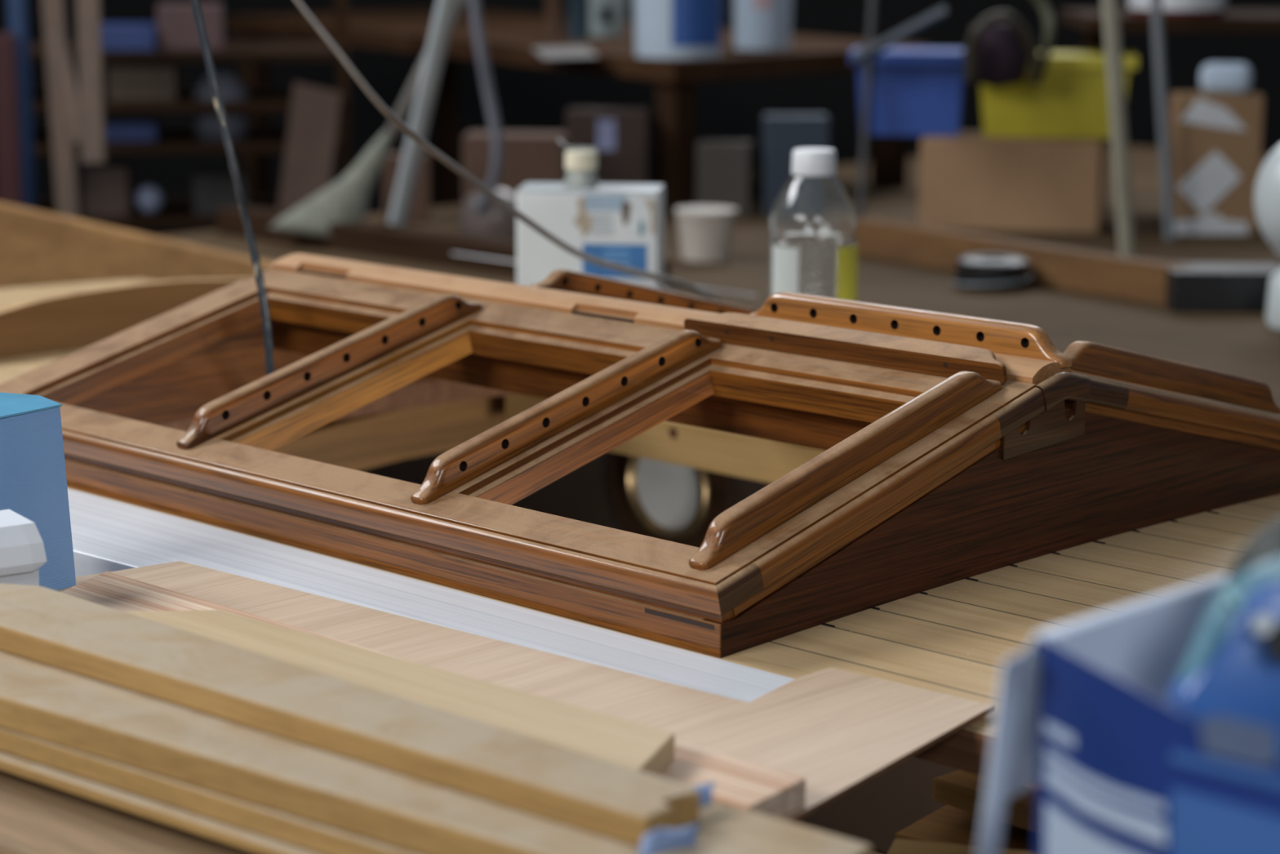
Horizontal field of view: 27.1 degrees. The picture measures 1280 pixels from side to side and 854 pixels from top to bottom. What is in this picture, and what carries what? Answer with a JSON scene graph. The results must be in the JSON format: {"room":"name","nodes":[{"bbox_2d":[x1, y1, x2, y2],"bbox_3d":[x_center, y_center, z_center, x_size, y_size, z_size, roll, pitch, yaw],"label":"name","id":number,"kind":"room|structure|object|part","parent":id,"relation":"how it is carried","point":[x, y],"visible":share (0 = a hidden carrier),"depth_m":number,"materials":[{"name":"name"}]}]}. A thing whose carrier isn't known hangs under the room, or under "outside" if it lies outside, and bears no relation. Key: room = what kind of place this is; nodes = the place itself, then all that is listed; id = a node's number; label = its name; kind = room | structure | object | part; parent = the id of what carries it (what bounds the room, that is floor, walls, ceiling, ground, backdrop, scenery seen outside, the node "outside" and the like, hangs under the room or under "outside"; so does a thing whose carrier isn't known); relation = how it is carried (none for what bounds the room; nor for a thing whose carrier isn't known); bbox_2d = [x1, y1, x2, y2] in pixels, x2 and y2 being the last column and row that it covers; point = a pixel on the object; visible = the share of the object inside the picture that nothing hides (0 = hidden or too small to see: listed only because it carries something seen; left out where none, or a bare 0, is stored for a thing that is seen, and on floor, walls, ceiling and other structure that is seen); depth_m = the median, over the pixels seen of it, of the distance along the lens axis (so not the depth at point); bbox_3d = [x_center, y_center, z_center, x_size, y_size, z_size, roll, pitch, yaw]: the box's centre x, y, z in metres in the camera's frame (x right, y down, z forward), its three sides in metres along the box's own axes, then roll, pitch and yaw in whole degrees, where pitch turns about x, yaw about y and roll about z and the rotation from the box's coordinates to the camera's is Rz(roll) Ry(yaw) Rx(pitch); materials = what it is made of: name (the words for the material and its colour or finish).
{"room":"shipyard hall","nodes":[
{"label":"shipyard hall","id":0,"kind":"room"},
{"bbox_2d":[0,0,1279,235],"bbox_3d":[0.008,-2.504,8.731,9.200,4.550,0.103,0,11,0],"label":"wall","id":1,"kind":"structure","parent":0,"point":[528,99],"depth_m":8.94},
{"bbox_2d":[359,451,958,852],"bbox_3d":[0.174,0.276,3.372,2.350,0.665,0.018,11,15,43],"label":"dark interior","id":2,"kind":"structure","parent":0,"point":[871,813],"depth_m":3.33,"materials":[{"name":"black"}]},
{"bbox_2d":[608,451,729,547],"bbox_3d":[0.035,0.076,3.444,0.210,0.210,0.016,11,15,43],"label":"portlight","id":3,"kind":"object","parent":2,"relation":"attached to","point":[664,500],"visible":0.56,"depth_m":3.45,"materials":[{"name":"gold metal"}]},
{"bbox_3d":[0.037,0.075,3.447,0.115,0.115,0.002,11,15,43],"label":"glass","id":4,"kind":"part","parent":3,"relation":"part of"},
{"bbox_3d":[-0.375,0.444,5.659,12.500,0.050,15.500,11,15,43],"label":"floor","id":5,"kind":"structure","parent":0,"visible":0},
{"bbox_2d":[0,32,23,206],"bbox_3d":[-1.342,-0.223,5.706,0.050,1.234,0.030,1,11,4],"label":"panel","id":6,"kind":"object","parent":5,"relation":"on","point":[11,162],"visible":0.31,"depth_m":5.61,"materials":[{"name":"paint"}]},
{"bbox_2d":[6,0,35,208],"bbox_3d":[-1.328,-0.293,5.774,0.035,1.344,0.035,1,11,4],"label":"pipe","id":7,"kind":"object","parent":5,"relation":"on","point":[17,10],"visible":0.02,"depth_m":5.68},
{"bbox_2d":[41,0,105,218],"bbox_3d":[-1.121,-0.642,5.267,0.084,0.538,0.248,-9,14,-39],"label":"wooden plank","id":8,"kind":"object","parent":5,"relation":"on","point":[76,117],"visible":0.84,"depth_m":5.24,"materials":[{"name":"brown wood"}]},
{"bbox_3d":[-1.163,-0.653,5.325,0.047,0.535,0.101,-6,13,-29],"label":"leg","id":9,"kind":"part","parent":8,"relation":"part of","materials":[{"name":"brown wood"}]},
{"bbox_3d":[-1.130,-0.672,5.250,0.107,0.223,0.039,9,14,36],"label":"leg","id":10,"kind":"part","parent":8,"relation":"part of","materials":[{"name":"brown wood"}]},
{"bbox_3d":[-1.076,-0.708,5.200,0.046,0.383,0.106,-2,11,-11],"label":"leg","id":11,"kind":"part","parent":8,"relation":"part of","materials":[{"name":"brown wood"}]},
{"bbox_2d":[28,0,350,229],"bbox_3d":[-1.097,-0.645,6.130,0.845,1.900,0.435,-1,11,-7],"label":"storage rack","id":12,"kind":"object","parent":5,"relation":"on","point":[173,213],"visible":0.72,"depth_m":5.94,"materials":[{"name":"wood"}]},
{"bbox_2d":[82,162,133,217],"bbox_3d":[-1.208,-0.540,6.037,0.100,0.110,0.140,-1,11,-7],"label":"cardboard box","id":13,"kind":"object","parent":12,"relation":"on","point":[108,187],"visible":0.91,"depth_m":5.97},
{"bbox_2d":[101,22,158,51],"bbox_3d":[-1.157,-0.878,5.977,0.140,0.055,0.160,-1,11,-7],"label":"plastic tray","id":14,"kind":"object","parent":12,"relation":"on","point":[114,36],"visible":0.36,"depth_m":5.90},
{"bbox_2d":[104,120,159,142],"bbox_3d":[-1.158,-0.671,6.018,0.130,0.040,0.120,-1,11,-7],"label":"plastic tray","id":15,"kind":"object","parent":12,"relation":"on","point":[115,131],"visible":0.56,"depth_m":5.96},
{"bbox_2d":[106,63,178,101],"bbox_3d":[-1.122,-0.779,6.001,0.150,0.075,0.140,-1,11,-7],"label":"cardboard box","id":16,"kind":"object","parent":12,"relation":"on","point":[126,82],"visible":1,"depth_m":5.93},
{"bbox_2d":[135,186,162,213],"bbox_3d":[-1.119,-0.518,6.053,0.062,0.062,0.062,-1,11,-7],"label":"round container","id":17,"kind":"object","parent":12,"relation":"on","point":[148,199],"visible":1,"depth_m":6.03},
{"bbox_2d":[156,3,223,50],"bbox_3d":[-1.014,-0.903,5.990,0.140,0.100,0.120,-1,11,-7],"label":"cardboard box","id":18,"kind":"object","parent":12,"relation":"on","point":[177,30],"visible":1,"depth_m":5.93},
{"bbox_2d":[192,170,248,215],"bbox_3d":[-0.957,-0.535,6.069,0.120,0.090,0.120,-1,11,-7],"label":"cardboard box","id":19,"kind":"object","parent":12,"relation":"on","point":[213,190],"visible":0.76,"depth_m":6.01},
{"bbox_2d":[191,71,251,141],"bbox_3d":[-0.950,-0.729,6.032,0.135,0.150,0.133,-1,11,-7],"label":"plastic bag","id":20,"kind":"object","parent":12,"relation":"on","point":[206,125],"visible":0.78,"depth_m":5.99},
{"bbox_3d":[-0.714,-0.693,6.378,0.025,1.900,0.025,-1,11,-7],"label":"post","id":21,"kind":"part","parent":12,"relation":"part of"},
{"bbox_3d":[-0.665,-0.614,5.979,0.025,1.900,0.025,-1,11,-7],"label":"post","id":22,"kind":"part","parent":12,"relation":"part of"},
{"bbox_2d":[278,81,341,210],"bbox_3d":[-0.716,-0.557,5.715,0.104,0.353,0.271,1,11,4],"label":"panel","id":23,"kind":"object","parent":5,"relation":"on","point":[308,165],"visible":0.64,"depth_m":5.74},
{"bbox_2d":[226,8,932,216],"bbox_3d":[-0.255,-0.440,6.937,0.855,1.190,2.778,-6,13,-29],"label":"storage bench","id":24,"kind":"object","parent":5,"relation":"on","point":[510,37],"visible":0.56,"depth_m":6.12,"materials":[{"name":"wood"}]},
{"bbox_3d":[-1.096,-0.554,7.627,0.060,1.143,0.060,11,15,43],"label":"leg","id":25,"kind":"part","parent":24,"relation":"part of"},
{"bbox_3d":[-0.596,-0.660,8.175,0.060,1.143,0.060,11,15,43],"label":"leg","id":26,"kind":"part","parent":24,"relation":"part of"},
{"bbox_2d":[545,0,564,35],"bbox_3d":[-0.207,-1.016,6.457,0.047,0.127,0.047,11,15,43],"label":"metal tin","id":27,"kind":"object","parent":24,"relation":"on","point":[554,9],"visible":1,"depth_m":6.44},
{"bbox_2d":[531,45,599,59],"bbox_3d":[-0.164,-0.806,5.712,0.126,0.002,0.511,-1,11,-5],"label":"paper sheet","id":28,"kind":"object","parent":24,"relation":"on","point":[575,51],"visible":1,"depth_m":5.68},
{"bbox_2d":[568,0,589,39],"bbox_3d":[-0.144,-0.992,6.254,0.053,0.159,0.053,11,15,43],"label":"metal tin","id":29,"kind":"object","parent":24,"relation":"on","point":[578,10],"visible":1,"depth_m":6.24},
{"bbox_2d":[589,0,625,36],"bbox_3d":[-0.082,-1.032,6.436,0.106,0.168,0.106,11,15,43],"label":"plastic tub","id":30,"kind":"object","parent":24,"relation":"on","point":[606,16],"visible":0.97,"depth_m":6.41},
{"bbox_3d":[0.073,-0.583,5.555,0.060,0.278,0.060,11,15,43],"label":"leg","id":31,"kind":"part","parent":24,"relation":"part of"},
{"bbox_2d":[633,0,722,58],"bbox_3d":[0.080,-0.884,5.583,0.200,0.207,0.200,11,15,43],"label":"paint can","id":32,"kind":"object","parent":24,"relation":"on","point":[663,28],"visible":1,"depth_m":5.51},
{"bbox_2d":[733,0,792,49],"bbox_3d":[0.273,-0.941,5.896,0.140,0.200,0.140,11,15,43],"label":"paint can","id":33,"kind":"object","parent":24,"relation":"on","point":[758,24],"visible":1,"depth_m":5.85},
{"bbox_3d":[0.574,-0.690,6.103,0.060,0.278,0.060,11,15,43],"label":"leg","id":34,"kind":"part","parent":24,"relation":"part of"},
{"bbox_2d":[159,143,1279,417],"bbox_3d":[1.308,0.143,4.847,3.850,0.865,3.640,11,15,43],"label":"table","id":35,"kind":"object","parent":5,"relation":"on","point":[1243,344],"visible":0.07,"depth_m":4.67,"materials":[{"name":"wood"}]},
{"bbox_2d":[0,201,274,288],"bbox_3d":[-0.804,-0.274,4.292,0.695,0.152,0.034,6,12,25],"label":"plank","id":36,"kind":"object","parent":35,"relation":"on","point":[37,247],"visible":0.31,"depth_m":4.32,"materials":[{"name":"wood"}]},
{"bbox_2d":[382,152,430,222],"bbox_3d":[-0.477,-0.488,5.425,0.093,0.139,0.056,-1,11,-8],"label":"cardboard box","id":37,"kind":"object","parent":35,"relation":"on","point":[420,209],"visible":0.71,"depth_m":5.40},
{"bbox_2d":[387,0,457,225],"bbox_3d":[-0.395,-0.575,4.821,0.035,0.540,0.406,-4,12,-22],"label":"pole","id":38,"kind":"object","parent":35,"relation":"on","point":[445,10],"visible":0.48,"depth_m":4.80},
{"bbox_2d":[468,0,502,214],"bbox_3d":[-0.285,-0.621,4.903,0.060,0.451,0.109,-1,11,-6],"label":"strap","id":39,"kind":"object","parent":38,"relation":"hanging from","point":[482,201],"visible":0.98,"depth_m":4.89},
{"bbox_2d":[217,205,670,288],"bbox_3d":[-0.390,-0.332,4.861,1.150,0.050,0.080,11,15,43],"label":"plank","id":40,"kind":"object","parent":35,"relation":"on","point":[429,246],"visible":0.64,"depth_m":4.87,"materials":[{"name":"wood"}]},
{"bbox_2d":[268,0,466,237],"bbox_3d":[-0.504,-0.594,4.983,0.394,0.501,0.077,-1,11,-4],"label":"broom","id":41,"kind":"object","parent":40,"relation":"on","point":[344,201],"visible":0.85,"depth_m":5.00,"materials":[{"name":"plastic"}]},
{"bbox_3d":[-0.395,-0.693,4.985,0.177,0.307,0.026,1,11,5],"label":"handle","id":42,"kind":"part","parent":41,"relation":"part of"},
{"bbox_2d":[459,186,516,239],"bbox_3d":[-0.275,-0.391,4.984,0.128,0.120,0.128,11,15,43],"label":"plastic bag","id":43,"kind":"object","parent":35,"relation":"on","point":[495,220],"visible":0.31,"depth_m":4.93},
{"bbox_2d":[292,0,724,302],"bbox_3d":[-0.050,-0.280,3.162,0.110,0.565,1.177,6,12,27],"label":"cord","id":44,"kind":"object","parent":35,"relation":"on","point":[300,5],"visible":0.91,"depth_m":2.96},
{"bbox_2d":[462,130,567,204],"bbox_3d":[-0.246,-0.484,5.260,0.196,0.195,0.118,1,11,4],"label":"cardboard box","id":45,"kind":"object","parent":35,"relation":"on","point":[536,157],"visible":0.49,"depth_m":5.19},
{"bbox_2d":[515,138,664,289],"bbox_3d":[-0.068,-0.239,3.685,0.196,0.324,0.102,1,11,6],"label":"can","id":46,"kind":"object","parent":35,"relation":"on","point":[622,224],"visible":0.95,"depth_m":3.63,"materials":[{"name":"white paint"}]},
{"bbox_2d":[451,252,757,296],"bbox_3d":[-0.076,-0.235,4.070,0.018,0.016,0.733,-9,14,-40],"label":"metal rod","id":47,"kind":"object","parent":35,"relation":"on","point":[453,253],"visible":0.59,"depth_m":3.94,"materials":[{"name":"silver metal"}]},
{"bbox_2d":[566,107,648,183],"bbox_3d":[-0.068,-0.552,5.544,0.168,0.221,0.101,0,11,1],"label":"cardboard box","id":48,"kind":"object","parent":35,"relation":"on","point":[628,163],"visible":0.51,"depth_m":5.49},
{"bbox_2d":[596,120,615,150],"bbox_3d":[-0.067,-0.577,5.250,0.036,0.060,0.001,0,11,1],"label":"paper tag","id":49,"kind":"object","parent":48,"relation":"attached to","point":[606,129],"visible":0.86,"depth_m":5.25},
{"bbox_2d":[675,205,737,262],"bbox_3d":[0.121,-0.354,4.874,0.114,0.092,0.114,11,15,43],"label":"plastic tub","id":50,"kind":"object","parent":35,"relation":"on","point":[705,233],"visible":1,"depth_m":4.83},
{"bbox_2d":[696,139,753,217],"bbox_3d":[0.177,-0.518,5.541,0.112,0.156,0.067,2,11,9],"label":"tool case","id":51,"kind":"object","parent":35,"relation":"on","point":[724,167],"visible":0.76,"depth_m":5.51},
{"bbox_2d":[760,113,829,217],"bbox_3d":[0.323,-0.546,5.546,0.133,0.210,0.080,0,11,-2],"label":"cardboard box","id":52,"kind":"object","parent":35,"relation":"on","point":[782,133],"visible":0.69,"depth_m":5.50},
{"bbox_2d":[768,147,857,301],"bbox_3d":[0.216,-0.177,3.332,0.112,0.341,0.112,11,15,43],"label":"plastic bottle","id":53,"kind":"object","parent":35,"relation":"on","point":[813,250],"visible":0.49,"depth_m":3.28,"materials":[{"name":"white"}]},
{"bbox_2d":[856,0,876,218],"bbox_3d":[0.455,-0.649,5.331,0.016,0.497,0.056,8,13,33],"label":"pole","id":54,"kind":"object","parent":35,"relation":"on","point":[872,3],"visible":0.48,"depth_m":5.33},
{"bbox_2d":[951,253,1033,291],"bbox_3d":[0.602,-0.265,4.529,0.138,0.052,0.138,11,15,43],"label":"tape roll","id":55,"kind":"object","parent":35,"relation":"on","point":[980,272],"visible":1,"depth_m":4.48,"materials":[{"name":"black plastic"}]},
{"bbox_2d":[919,131,1105,233],"bbox_3d":[0.754,-0.497,5.378,0.357,0.182,0.178,3,11,12],"label":"cardboard box","id":56,"kind":"object","parent":35,"relation":"on","point":[969,180],"visible":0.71,"depth_m":5.29,"materials":[{"name":"cardboard"}]},
{"bbox_2d":[849,46,964,136],"bbox_3d":[0.555,-0.685,5.424,0.242,0.167,0.210,2,11,8],"label":"plastic bin","id":57,"kind":"object","parent":56,"relation":"on","point":[916,91],"visible":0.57,"depth_m":5.34,"materials":[{"name":"plastic"}]},
{"bbox_2d":[852,4,946,66],"bbox_3d":[0.504,-0.759,5.149,0.183,0.113,0.120,2,11,9],"label":"rod","id":58,"kind":"object","parent":57,"relation":"in","point":[933,17],"visible":1,"depth_m":5.11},
{"bbox_2d":[980,50,1137,138],"bbox_3d":[0.837,-0.674,5.385,0.326,0.162,0.206,2,11,8],"label":"plastic bin","id":59,"kind":"object","parent":56,"relation":"on","point":[1070,100],"visible":0.63,"depth_m":5.30,"materials":[{"name":"plastic"}]},
{"bbox_2d":[961,21,1029,87],"bbox_3d":[0.699,-0.732,5.200,0.136,0.135,0.136,11,15,43],"label":"bundle","id":60,"kind":"object","parent":59,"relation":"in","point":[1002,56],"visible":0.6,"depth_m":5.15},
{"bbox_2d":[964,10,1039,84],"bbox_3d":[0.703,-0.726,5.088,0.172,0.144,0.067,-4,12,-20],"label":"hose","id":61,"kind":"object","parent":59,"relation":"in","point":[990,19],"visible":1,"depth_m":5.07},
{"bbox_2d":[1032,0,1054,84],"bbox_3d":[0.787,-0.764,5.184,0.047,0.190,0.095,-3,11,-14],"label":"hose","id":62,"kind":"object","parent":59,"relation":"in","point":[1048,21],"visible":0.89,"depth_m":5.16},
{"bbox_2d":[854,217,1195,306],"bbox_3d":[0.647,-0.292,4.633,0.045,0.066,0.822,-8,14,-35],"label":"timber beam","id":63,"kind":"structure","parent":35,"relation":"on","point":[1086,271],"depth_m":4.55,"materials":[{"name":"wood"}]},
{"bbox_2d":[1101,0,1135,257],"bbox_3d":[0.861,-0.549,4.781,0.028,0.528,0.272,5,12,22],"label":"pole","id":64,"kind":"object","parent":35,"relation":"on","point":[1110,8],"visible":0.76,"depth_m":4.77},
{"bbox_2d":[1150,0,1175,239],"bbox_3d":[1.012,-0.614,5.143,0.071,0.505,0.022,3,11,12],"label":"pole","id":65,"kind":"object","parent":35,"relation":"on","point":[1156,5],"visible":1,"depth_m":5.14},
{"bbox_2d":[1058,8,1279,203],"bbox_3d":[1.386,-0.662,5.611,0.950,0.418,0.450,0,11,1],"label":"shelf","id":66,"kind":"object","parent":35,"relation":"on","point":[1089,20],"visible":0.58,"depth_m":5.36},
{"bbox_3d":[0.989,-0.683,5.786,0.050,0.388,0.050,0,11,1],"label":"post","id":67,"kind":"part","parent":66,"relation":"part of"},
{"bbox_2d":[1128,0,1226,16],"bbox_3d":[1.111,-0.953,5.482,0.224,0.200,0.224,11,15,43],"label":"paint bucket","id":68,"kind":"object","parent":66,"relation":"on","point":[1141,7],"visible":0.88,"depth_m":5.41,"materials":[{"name":"white plastic"}]},
{"bbox_2d":[1168,91,1263,234],"bbox_3d":[1.140,-0.523,5.290,0.173,0.282,0.087,0,11,-2],"label":"cardboard box","id":69,"kind":"object","parent":35,"relation":"on","point":[1215,140],"visible":0.83,"depth_m":5.25,"materials":[{"name":"brown cardboard"}]},
{"bbox_2d":[1199,62,1252,93],"bbox_3d":[1.157,-0.689,5.244,0.100,0.060,0.060,3,12,15],"label":"container","id":70,"kind":"object","parent":69,"relation":"on","point":[1215,77],"visible":1,"depth_m":5.22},
{"bbox_2d":[1164,262,1279,312],"bbox_3d":[0.949,-0.226,4.308,0.190,0.065,0.120,0,11,1],"label":"case","id":71,"kind":"object","parent":35,"relation":"on","point":[1204,287],"visible":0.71,"depth_m":4.25,"materials":[{"name":"plastic"}]},
{"bbox_2d":[1253,144,1279,329],"bbox_3d":[1.030,-0.305,4.087,0.172,0.306,0.172,11,15,43],"label":"bottle","id":72,"kind":"object","parent":35,"relation":"on","point":[1267,188],"visible":1,"depth_m":4.06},
{"bbox_2d":[872,847,888,853],"bbox_3d":[-0.428,0.744,1.868,2.850,0.825,1.070,11,15,43],"label":"workbench","id":73,"kind":"object","parent":5,"relation":"on","point":[875,851],"visible":0.02,"depth_m":1.94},
{"bbox_2d":[0,509,47,586],"bbox_3d":[-0.512,0.185,1.984,0.127,0.225,0.065,-8,14,-34],"label":"cap","id":74,"kind":"object","parent":73,"relation":"on","point":[22,550],"visible":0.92,"depth_m":1.97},
{"bbox_2d":[0,392,75,591],"bbox_3d":[-0.544,0.125,2.145,0.104,0.280,0.172,8,14,36],"label":"box","id":75,"kind":"object","parent":73,"relation":"on","point":[33,481],"visible":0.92,"depth_m":2.15,"materials":[{"name":"blue plastic"}]},
{"bbox_2d":[887,838,1034,853],"bbox_3d":[0.291,0.311,1.807,0.250,0.018,0.070,3,12,15],"label":"wood offcut","id":76,"kind":"object","parent":73,"relation":"on","point":[899,846],"visible":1,"depth_m":1.85,"materials":[{"name":"brown wood"}]},
{"bbox_2d":[893,804,1035,851],"bbox_3d":[0.419,0.310,1.898,0.420,0.018,0.220,8,14,34],"label":"wood offcut","id":77,"kind":"object","parent":73,"relation":"on","point":[948,824],"visible":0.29,"depth_m":1.93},
{"bbox_2d":[933,769,1035,832],"bbox_3d":[0.341,0.279,1.895,0.100,0.018,0.260,-10,15,-42],"label":"wood offcut","id":78,"kind":"object","parent":77,"relation":"on","point":[964,790],"visible":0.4,"depth_m":1.93,"materials":[{"name":"brown wood"}]},
{"bbox_2d":[976,573,1279,853],"bbox_3d":[0.354,0.271,1.215,0.284,0.358,0.342,-9,15,-40],"label":"carton","id":79,"kind":"object","parent":73,"relation":"on","point":[1083,716],"visible":0.88,"depth_m":1.18,"materials":[{"name":"cardboard"}]},
{"bbox_3d":[0.276,0.250,1.321,0.260,0.358,0.002,-10,15,-42],"label":"panel","id":80,"kind":"part","parent":79,"relation":"part of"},
{"bbox_3d":[0.271,0.292,1.116,0.296,0.354,0.052,11,15,43],"label":"panel","id":81,"kind":"part","parent":79,"relation":"part of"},
{"bbox_2d":[1167,516,1279,759],"bbox_3d":[0.298,0.091,1.200,0.088,0.106,0.133,8,13,33],"label":"power tool","id":82,"kind":"object","parent":79,"relation":"in","point":[1230,668],"visible":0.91,"depth_m":1.17,"materials":[{"name":"blue plastic"}]},
{"bbox_3d":[0.284,0.095,1.169,0.018,0.026,0.037,3,11,14],"label":"vent knob","id":83,"kind":"part","parent":82,"relation":"part of","materials":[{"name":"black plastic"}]},
{"bbox_3d":[0.252,0.144,1.111,0.001,0.011,0.079,-8,14,-36],"label":"printed panel","id":84,"kind":"part","parent":79,"relation":"part of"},
{"bbox_3d":[0.253,0.193,1.119,0.001,0.071,0.082,-8,14,-36],"label":"printed panel","id":85,"kind":"part","parent":79,"relation":"part of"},
{"bbox_3d":[0.250,0.131,1.111,0.001,0.021,0.043,-8,14,-36],"label":"printed panel","id":86,"kind":"part","parent":79,"relation":"part of","materials":[{"name":"cardboard"}]},
{"bbox_3d":[-0.303,0.352,1.480,0.750,0.094,0.100,11,15,43],"label":"packer","id":87,"kind":"object","parent":73,"relation":"on","visible":0},
{"bbox_2d":[0,769,255,853],"bbox_3d":[-0.212,0.277,1.560,0.984,0.020,0.140,10,15,41],"label":"wooden board","id":88,"kind":"object","parent":87,"relation":"on","point":[36,817],"visible":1,"depth_m":1.65,"materials":[{"name":"wood"}]},
{"bbox_3d":[-0.264,0.275,1.793,0.500,0.124,0.060,11,15,43],"label":"packer","id":89,"kind":"object","parent":73,"relation":"on","visible":0},
{"bbox_2d":[56,560,994,822],"bbox_3d":[-0.196,0.188,1.905,0.903,0.004,0.553,11,15,43],"label":"plywood sheet","id":90,"kind":"object","parent":89,"relation":"on","point":[836,730],"visible":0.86,"depth_m":1.88,"materials":[{"name":"wood"}]},
{"bbox_2d":[0,751,320,853],"bbox_3d":[-0.153,0.240,1.605,0.794,0.008,0.188,10,15,40],"label":"wooden board","id":91,"kind":"object","parent":90,"relation":"on","point":[255,842],"visible":0.06,"depth_m":1.63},
{"bbox_2d":[0,727,418,853],"bbox_3d":[-0.145,0.226,1.610,0.834,0.016,0.200,10,15,41],"label":"wooden board","id":92,"kind":"object","parent":91,"relation":"on","point":[317,837],"visible":0.14,"depth_m":1.60,"materials":[{"name":"wood"}]},
{"bbox_2d":[124,609,675,775],"bbox_3d":[-0.183,0.178,1.800,0.572,0.018,0.110,11,15,43],"label":"wooden board","id":93,"kind":"object","parent":92,"relation":"on","point":[643,748],"visible":0.49,"depth_m":1.77,"materials":[{"name":"wood"}]},
{"bbox_2d":[0,650,872,853],"bbox_3d":[-0.253,0.185,1.673,0.924,0.040,0.161,10,15,40],"label":"wooden board","id":94,"kind":"object","parent":92,"relation":"on","point":[39,700],"depth_m":1.56,"materials":[{"name":"wood"}]},
{"bbox_2d":[0,583,715,846],"bbox_3d":[-0.227,0.171,1.684,0.683,0.019,0.109,11,15,43],"label":"wooden board","id":95,"kind":"object","parent":94,"relation":"on","point":[38,624],"depth_m":1.62,"materials":[{"name":"wood"}]},
{"bbox_3d":[0.032,0.210,1.492,0.011,0.015,0.032,11,15,43],"label":"tape strip","id":96,"kind":"part","parent":95,"relation":"part of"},
{"bbox_3d":[0.016,0.221,1.426,0.012,0.015,0.049,11,15,43],"label":"tape strip","id":97,"kind":"part","parent":94,"relation":"part of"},
{"bbox_2d":[61,571,805,818],"bbox_3d":[-0.184,0.181,1.878,0.755,0.018,0.068,11,15,43],"label":"wooden board","id":98,"kind":"object","parent":90,"relation":"on","point":[740,783],"visible":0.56,"depth_m":1.68,"materials":[{"name":"brown wood"}]},
{"bbox_3d":[-0.977,0.339,3.708,0.050,0.906,0.870,11,15,43],"label":"bearer","id":99,"kind":"object","parent":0,"visible":0},
{"bbox_2d":[0,279,1279,791],"bbox_3d":[-0.214,0.012,2.906,2.450,0.046,0.962,11,15,43],"label":"deck","id":100,"kind":"object","parent":99,"relation":"on","point":[955,638],"visible":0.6,"depth_m":2.15,"materials":[{"name":"brown wood"}]},
{"bbox_2d":[0,277,245,359],"bbox_3d":[-0.688,-0.136,3.384,0.022,0.081,0.707,11,15,43],"label":"plank","id":101,"kind":"object","parent":100,"relation":"on","point":[82,318],"visible":0.45,"depth_m":3.36,"materials":[{"name":"brown wood"}]},
{"bbox_2d":[191,0,274,375],"bbox_3d":[-0.416,-0.249,2.766,0.037,0.525,0.217,3,11,14],"label":"cable","id":102,"kind":"object","parent":100,"relation":"on","point":[197,9],"visible":0.82,"depth_m":2.75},
{"bbox_2d":[272,395,505,470],"bbox_3d":[-0.309,0.035,3.259,0.060,0.223,1.200,11,15,43],"label":"wooden board","id":103,"kind":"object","parent":100,"relation":"attached to","point":[361,442],"depth_m":3.23,"materials":[{"name":"wood"}]},
{"bbox_2d":[67,488,794,702],"bbox_3d":[-0.383,0.125,2.298,1.262,0.025,0.166,11,15,43],"label":"straight edge","id":104,"kind":"object","parent":100,"relation":"on","point":[108,535],"visible":0.46,"depth_m":2.19,"materials":[{"name":"metal"}]},
{"bbox_2d":[0,253,1279,657],"bbox_3d":[-0.016,-0.043,2.659,1.065,0.183,0.892,11,15,43],"label":"skylight","id":105,"kind":"object","parent":100,"relation":"on","point":[921,482],"visible":0.81,"depth_m":2.37,"materials":[{"name":"brown wood"}]},
{"bbox_3d":[-0.528,-0.085,2.831,0.066,0.032,0.408,11,29,43],"label":"rail","id":106,"kind":"part","parent":105,"relation":"part of","materials":[{"name":"brown wood"}]},
{"bbox_3d":[-0.388,-0.090,3.012,0.020,0.138,0.876,11,15,43],"label":"gable panel","id":107,"kind":"part","parent":105,"relation":"part of","materials":[{"name":"brown wood"}]},
{"bbox_3d":[-0.302,0.054,2.373,1.047,0.032,0.046,11,29,43],"label":"rail","id":108,"kind":"part","parent":105,"relation":"part of","materials":[{"name":"brown wood"}]},
{"bbox_3d":[-0.056,-0.082,2.608,1.042,0.032,0.061,11,29,43],"label":"ridge rail","id":109,"kind":"part","parent":105,"relation":"part of","materials":[{"name":"brown wood"}]},
{"bbox_2d":[684,312,1007,384],"bbox_3d":[0.187,-0.075,2.407,0.373,0.025,0.035,11,15,43],"label":"ridge beam","id":110,"kind":"structure","parent":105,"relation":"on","point":[851,345],"depth_m":2.39,"materials":[{"name":"brown wood"}]},
{"bbox_3d":[0.183,0.049,2.163,0.066,0.032,0.408,11,29,43],"label":"rail","id":111,"kind":"part","parent":105,"relation":"part of","materials":[{"name":"brown wood"}]},
{"bbox_2d":[749,292,1072,368],"bbox_3d":[0.239,-0.093,2.427,0.369,0.032,0.020,11,15,43],"label":"bar","id":112,"kind":"object","parent":105,"relation":"on","point":[997,336],"visible":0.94,"depth_m":2.40,"materials":[{"name":"brown wood"}]},
{"bbox_3d":[0.357,0.050,2.312,0.020,0.138,0.876,11,15,43],"label":"gable panel","id":113,"kind":"part","parent":105,"relation":"part of","materials":[{"name":"brown wood"}]},
{"bbox_3d":[0.024,-0.097,2.690,1.042,0.032,0.061,11,1,43],"label":"ridge rail","id":114,"kind":"part","parent":105,"relation":"part of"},
{"bbox_3d":[0.496,-0.013,2.483,0.066,0.032,0.408,11,1,43],"label":"rail","id":115,"kind":"part","parent":105,"relation":"part of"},
{"bbox_2d":[504,393,825,483],"bbox_3d":[0.335,0.062,2.881,1.310,0.052,0.091,11,15,43],"label":"cross beam","id":116,"kind":"structure","parent":100,"relation":"attached to","point":[753,458],"depth_m":3.06,"materials":[{"name":"brown wood"}]}
]}

